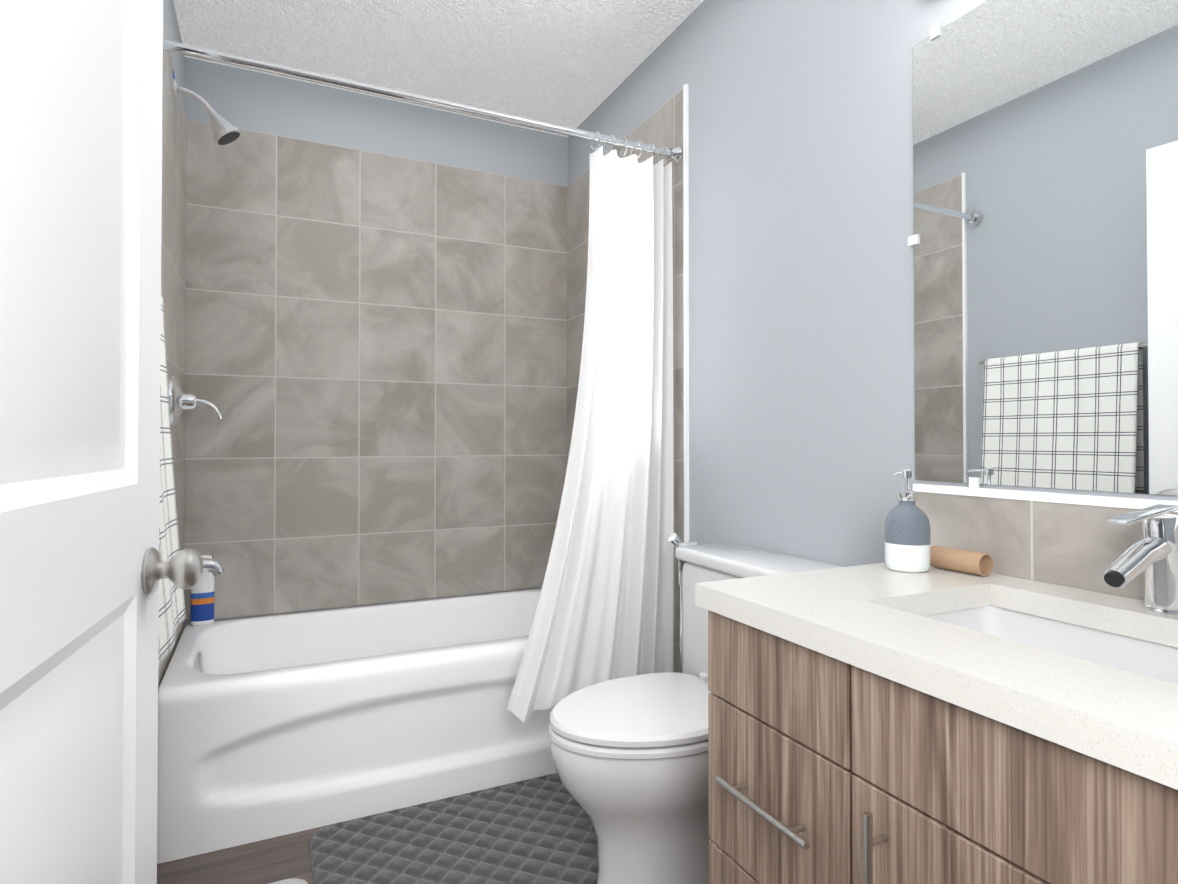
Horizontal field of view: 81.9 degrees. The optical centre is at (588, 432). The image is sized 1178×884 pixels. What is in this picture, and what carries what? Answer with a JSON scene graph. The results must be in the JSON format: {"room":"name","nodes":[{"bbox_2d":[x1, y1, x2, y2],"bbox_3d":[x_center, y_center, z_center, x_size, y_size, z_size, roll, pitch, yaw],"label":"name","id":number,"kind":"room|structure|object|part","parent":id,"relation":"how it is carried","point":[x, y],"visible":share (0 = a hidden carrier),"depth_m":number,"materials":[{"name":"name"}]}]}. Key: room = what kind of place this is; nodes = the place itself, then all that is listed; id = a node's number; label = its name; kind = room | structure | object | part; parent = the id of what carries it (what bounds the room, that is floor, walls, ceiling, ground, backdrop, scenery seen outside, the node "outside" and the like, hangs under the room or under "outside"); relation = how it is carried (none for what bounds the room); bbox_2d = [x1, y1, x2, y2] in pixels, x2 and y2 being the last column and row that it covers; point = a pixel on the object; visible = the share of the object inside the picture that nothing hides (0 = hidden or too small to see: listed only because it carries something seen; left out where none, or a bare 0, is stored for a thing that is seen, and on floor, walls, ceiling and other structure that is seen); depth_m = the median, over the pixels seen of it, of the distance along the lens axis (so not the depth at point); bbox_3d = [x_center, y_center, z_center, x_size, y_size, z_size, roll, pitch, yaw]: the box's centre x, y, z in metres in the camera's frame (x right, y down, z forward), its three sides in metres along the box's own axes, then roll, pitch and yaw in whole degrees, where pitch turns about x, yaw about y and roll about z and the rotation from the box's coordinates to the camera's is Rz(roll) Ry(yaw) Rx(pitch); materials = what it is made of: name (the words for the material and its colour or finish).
{"room":"bathroom","nodes":[
{"label":"bathroom","id":0,"kind":"room"},
{"bbox_2d":[163,0,184,108],"bbox_3d":[-0.756,-0.136,0.840,0.100,2.500,3.530,0,-1,-25],"label":"wall","id":1,"kind":"structure","parent":0,"point":[171,26],"depth_m":2.19,"materials":[{"name":"grey paint"}]},
{"bbox_2d":[0,0,202,883],"bbox_3d":[-0.520,0.071,0.694,0.174,2.053,0.758,0,-1,-25],"label":"door","id":2,"kind":"structure","parent":1,"relation":"in","point":[84,569],"depth_m":0.74,"materials":[{"name":"white paint"}]},
{"bbox_3d":[-0.624,0.201,1.008,0.092,0.068,0.099,0,-1,-25],"label":"knob","id":3,"kind":"part","parent":2,"relation":"part of","materials":[{"name":"silver metal"}]},
{"bbox_2d":[158,297,185,666],"bbox_3d":[-0.869,0.049,1.315,0.107,0.763,0.640,0,-1,-25],"label":"towel","id":4,"kind":"object","parent":1,"relation":"attached to","point":[172,614],"visible":0.08,"depth_m":1.50,"materials":[{"name":"white fabric"}]},
{"bbox_2d":[158,24,186,687],"bbox_3d":[-1.275,-0.007,2.054,0.008,2.270,0.872,0,-1,-25],"label":"wall tile","id":5,"kind":"structure","parent":1,"relation":"attached to","point":[174,204],"depth_m":2.17,"materials":[{"name":"grey tile"}]},
{"bbox_2d":[168,375,222,426],"bbox_3d":[-1.222,-0.097,2.118,0.142,0.160,0.160,0,-1,-25],"label":"shower valve","id":6,"kind":"object","parent":5,"relation":"attached to","point":[180,401],"visible":0.98,"depth_m":2.08,"materials":[{"name":"silver metal"}]},
{"bbox_2d":[172,70,240,144],"bbox_3d":[-1.202,-1.017,2.138,0.187,0.199,0.084,0,-1,-25],"label":"shower head","id":7,"kind":"object","parent":5,"relation":"attached to","point":[225,131],"visible":1,"depth_m":2.13},
{"bbox_2d":[202,550,224,576],"bbox_3d":[-1.218,0.410,2.114,0.151,0.084,0.060,0,-1,-25],"label":"tub spout","id":8,"kind":"object","parent":5,"relation":"attached to","point":[214,567],"visible":0.38,"depth_m":2.12,"materials":[{"name":"silver metal"}]},
{"bbox_2d":[683,84,688,542],"bbox_3d":[-0.382,-0.011,1.937,1.524,2.274,0.013,0,-1,-22],"label":"trim","id":9,"kind":"structure","parent":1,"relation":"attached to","point":[686,277],"depth_m":2.22,"materials":[{"name":"white"}]},
{"bbox_2d":[157,773,557,883],"bbox_3d":[-0.025,1.168,1.173,1.720,0.100,3.730,0,-1,-25],"label":"floor","id":10,"kind":"structure","parent":0,"point":[275,859],"depth_m":1.77,"materials":[{"name":"wood"}]},
{"bbox_2d":[269,878,307,883],"bbox_3d":[-0.676,1.108,1.404,0.202,0.024,0.565,0,-1,-25],"label":"mat","id":11,"kind":"object","parent":10,"relation":"on","point":[294,881],"visible":0.95,"depth_m":1.66,"materials":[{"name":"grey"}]},
{"bbox_2d":[157,588,556,863],"bbox_3d":[-0.619,0.909,2.425,1.500,0.445,0.745,0,-1,-25],"label":"bathtub","id":12,"kind":"object","parent":10,"relation":"on","point":[271,726],"visible":0.88,"depth_m":2.03,"materials":[{"name":"white ceramic"}]},
{"bbox_2d":[191,555,214,625],"bbox_3d":[-1.385,0.564,2.432,0.074,0.245,0.040,0,-1,-25],"label":"shampoo bottle","id":13,"kind":"object","parent":12,"relation":"on","point":[202,602],"visible":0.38,"depth_m":2.42,"materials":[{"name":"plastic"}]},
{"bbox_2d":[309,773,598,883],"bbox_3d":[-0.285,1.117,1.794,0.814,0.016,0.634,0,-1,-25],"label":"bath mat","id":14,"kind":"object","parent":10,"relation":"on","point":[541,830],"visible":0.9,"depth_m":1.84,"materials":[{"name":"grey fabric"}]},
{"bbox_2d":[549,533,841,883],"bbox_3d":[0.212,0.704,1.671,0.666,0.840,0.483,0,-1,-25],"label":"toilet","id":15,"kind":"object","parent":10,"relation":"on","point":[630,755],"visible":0.58,"depth_m":1.53,"materials":[{"name":"white ceramic"}]},
{"bbox_3d":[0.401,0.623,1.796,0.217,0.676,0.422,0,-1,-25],"label":"handle","id":16,"kind":"part","parent":15,"relation":"part of","materials":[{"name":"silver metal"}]},
{"bbox_2d":[695,484,1177,883],"bbox_3d":[0.695,0.607,0.754,0.586,1.013,1.223,0,-1,-25],"label":"bathroom vanity","id":17,"kind":"object","parent":10,"relation":"on","point":[1012,718],"visible":1,"depth_m":0.92,"materials":[{"name":"brown wood"}]},
{"bbox_3d":[0.380,0.627,0.774,0.034,0.324,0.740,0,-1,-25],"label":"handle","id":18,"kind":"part","parent":17,"relation":"part of","materials":[{"name":"silver metal"}]},
{"bbox_2d":[884,469,930,572],"bbox_3d":[0.615,0.167,1.311,0.081,0.194,0.082,0,-1,-25],"label":"soap dispenser","id":19,"kind":"object","parent":17,"relation":"on","point":[907,532],"visible":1,"depth_m":1.28,"materials":[{"name":"grey ceramic"}]},
{"bbox_2d":[930,546,992,576],"bbox_3d":[0.703,0.243,1.287,0.042,0.042,0.105,0,-1,-25],"label":"cardboard tube","id":20,"kind":"object","parent":17,"relation":"on","point":[969,562],"visible":0.88,"depth_m":1.27,"materials":[{"name":"beige cardboard"}]},
{"bbox_2d":[923,605,1177,684],"bbox_3d":[0.668,0.368,0.903,0.336,0.138,0.516,0,-1,-25],"label":"sink","id":21,"kind":"object","parent":17,"relation":"in","point":[1148,654],"depth_m":1.06,"materials":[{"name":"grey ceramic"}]},
{"bbox_2d":[1102,504,1177,614],"bbox_3d":[0.782,0.271,0.964,0.202,0.330,0.054,0,-1,-25],"label":"faucet","id":22,"kind":"object","parent":17,"relation":"on","point":[1156,555],"depth_m":0.97,"materials":[{"name":"silver metal"}]},
{"bbox_2d":[184,57,567,627],"bbox_3d":[-0.805,-0.114,2.826,1.720,2.500,0.100,0,-1,-25],"label":"wall","id":23,"kind":"structure","parent":0,"point":[239,98],"depth_m":2.74,"materials":[{"name":"grey paint"}]},
{"bbox_2d":[184,119,566,622],"bbox_3d":[-0.782,-0.223,2.779,1.520,1.822,0.008,0,-1,-25],"label":"wall tile","id":24,"kind":"structure","parent":23,"relation":"attached to","point":[376,361],"depth_m":2.72,"materials":[{"name":"grey tile"}]},
{"bbox_2d":[173,0,703,136],"bbox_3d":[-0.025,-1.432,1.202,1.720,0.100,3.730,0,-1,-25],"label":"ceiling","id":25,"kind":"structure","parent":0,"point":[572,63],"depth_m":2.38,"materials":[{"name":"white paint"}]},
{"bbox_2d":[568,0,1177,566],"bbox_3d":[0.728,-0.129,1.491,0.100,2.500,3.630,0,-1,-25],"label":"wall","id":26,"kind":"structure","parent":0,"point":[802,398],"depth_m":1.76,"materials":[{"name":"grey paint"}]},
{"bbox_2d":[567,88,683,672],"bbox_3d":[0.110,0.000,2.661,0.008,2.270,0.967,0,-1,-25],"label":"wall tile","id":27,"kind":"structure","parent":26,"relation":"attached to","point":[662,126],"depth_m":2.35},
{"bbox_2d":[163,39,682,722],"bbox_3d":[-0.372,-0.054,1.917,1.503,1.819,0.112,0,-1,-25],"label":"shower curtain","id":28,"kind":"object","parent":27,"relation":"attached to","point":[605,609],"visible":1,"depth_m":2.13,"materials":[{"name":"white fabric"}]},
{"bbox_2d":[908,0,1177,495],"bbox_3d":[0.995,-0.370,0.804,0.010,0.949,1.436,0,-1,-25],"label":"mirror","id":29,"kind":"object","parent":26,"relation":"attached to","point":[1043,239],"visible":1,"depth_m":1.19,"materials":[{"name":"clear glass"}]},
{"bbox_2d":[915,492,1177,599],"bbox_3d":[0.954,0.188,0.882,0.010,0.142,1.223,0,-1,-25],"label":"backsplash","id":30,"kind":"structure","parent":26,"relation":"attached to","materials":[{"name":"tile"}]}
]}

